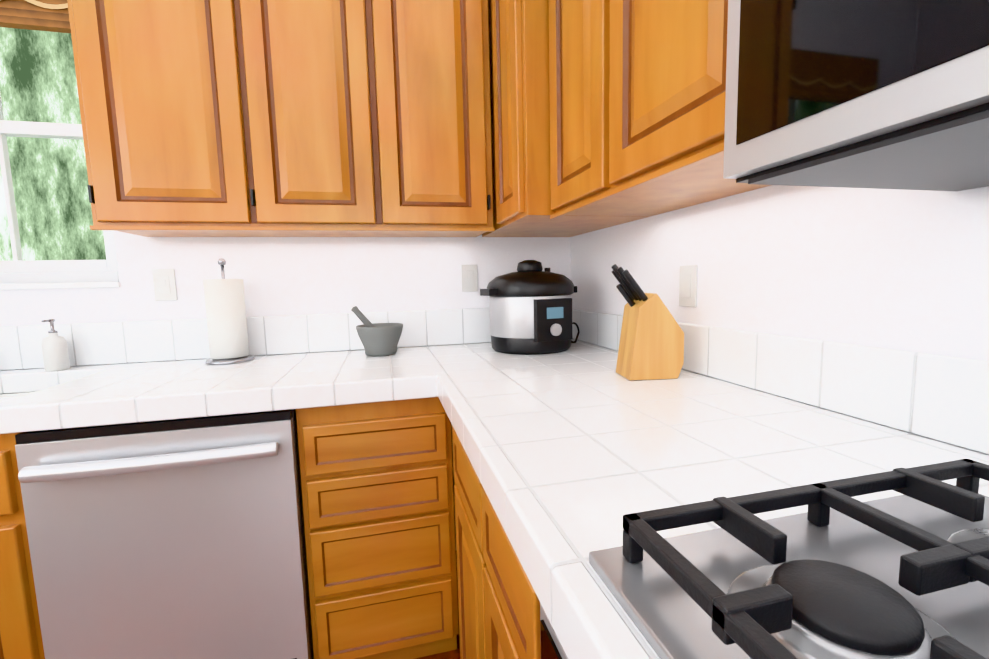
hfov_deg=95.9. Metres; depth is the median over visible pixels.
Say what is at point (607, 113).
upper cabinet
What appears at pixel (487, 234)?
upper cabinet
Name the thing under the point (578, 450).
countertop
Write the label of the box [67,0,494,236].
upper cabinet
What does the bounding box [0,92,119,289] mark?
window
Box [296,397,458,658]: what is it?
base cabinet
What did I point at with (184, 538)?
dishwasher
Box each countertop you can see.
[0,310,435,433]
[428,308,988,658]
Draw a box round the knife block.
[611,264,683,379]
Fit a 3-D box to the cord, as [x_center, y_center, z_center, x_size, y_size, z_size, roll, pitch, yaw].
[0.314,0.011,1.870,0.052,0.092,0.096,-3,6,-14]
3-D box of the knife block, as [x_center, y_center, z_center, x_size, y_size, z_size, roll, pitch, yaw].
[0.403,-0.025,1.203,0.171,0.304,0.110,-2,6,-4]
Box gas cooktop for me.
[589,459,988,658]
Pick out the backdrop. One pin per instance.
(38, 81)
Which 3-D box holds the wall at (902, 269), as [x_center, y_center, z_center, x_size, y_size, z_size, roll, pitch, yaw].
[1.089,-0.138,-0.731,0.100,2.800,5.740,-3,6,-14]
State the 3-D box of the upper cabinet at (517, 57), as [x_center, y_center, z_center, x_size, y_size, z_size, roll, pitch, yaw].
[0.239,-0.888,1.455,0.430,1.057,0.295,-3,6,-14]
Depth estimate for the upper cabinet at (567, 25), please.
1.18 m
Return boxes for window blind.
[0,0,70,32]
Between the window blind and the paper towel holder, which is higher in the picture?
the window blind
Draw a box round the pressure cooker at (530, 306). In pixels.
[480,260,576,354]
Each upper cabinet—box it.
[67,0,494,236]
[482,232,587,236]
[488,0,634,231]
[542,0,697,219]
[594,0,770,203]
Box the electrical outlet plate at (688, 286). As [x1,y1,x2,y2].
[679,265,696,306]
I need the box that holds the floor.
[415,551,459,658]
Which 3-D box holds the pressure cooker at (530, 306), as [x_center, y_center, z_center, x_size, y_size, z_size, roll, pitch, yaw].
[0.142,-0.096,1.731,0.398,0.346,0.352,-3,6,-14]
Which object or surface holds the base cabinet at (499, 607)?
on the floor
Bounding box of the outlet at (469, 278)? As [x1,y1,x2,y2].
[461,265,477,291]
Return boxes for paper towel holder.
[203,258,254,364]
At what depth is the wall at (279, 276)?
1.77 m
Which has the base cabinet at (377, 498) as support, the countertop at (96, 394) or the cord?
the countertop at (96, 394)
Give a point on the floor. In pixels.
(453, 654)
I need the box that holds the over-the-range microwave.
[723,0,988,190]
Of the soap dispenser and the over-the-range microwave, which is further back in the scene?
the soap dispenser
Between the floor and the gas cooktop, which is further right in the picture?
the gas cooktop
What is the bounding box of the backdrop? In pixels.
[0,27,105,260]
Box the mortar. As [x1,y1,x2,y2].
[351,306,402,355]
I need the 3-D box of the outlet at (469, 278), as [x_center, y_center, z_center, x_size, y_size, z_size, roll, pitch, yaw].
[-0.107,-0.222,1.927,0.070,0.116,0.009,-3,6,-14]
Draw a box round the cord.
[571,322,579,342]
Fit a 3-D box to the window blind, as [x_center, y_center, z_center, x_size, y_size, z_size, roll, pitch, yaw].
[-1.734,-1.098,1.414,0.745,0.220,0.043,-3,6,-14]
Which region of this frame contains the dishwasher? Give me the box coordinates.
[15,409,313,658]
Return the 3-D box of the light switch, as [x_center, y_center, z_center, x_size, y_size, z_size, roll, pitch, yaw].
[-1.223,-0.166,1.653,0.070,0.116,0.009,-3,6,-14]
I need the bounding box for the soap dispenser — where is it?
[41,319,69,370]
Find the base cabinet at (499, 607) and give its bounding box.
[452,426,540,658]
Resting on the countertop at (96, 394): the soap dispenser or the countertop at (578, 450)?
the soap dispenser
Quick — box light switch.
[152,269,176,300]
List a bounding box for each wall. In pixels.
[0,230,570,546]
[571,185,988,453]
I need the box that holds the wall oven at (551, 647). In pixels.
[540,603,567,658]
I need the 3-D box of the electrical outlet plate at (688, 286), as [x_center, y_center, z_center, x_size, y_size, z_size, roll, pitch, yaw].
[0.544,-0.122,1.258,0.007,0.116,0.070,-3,6,-14]

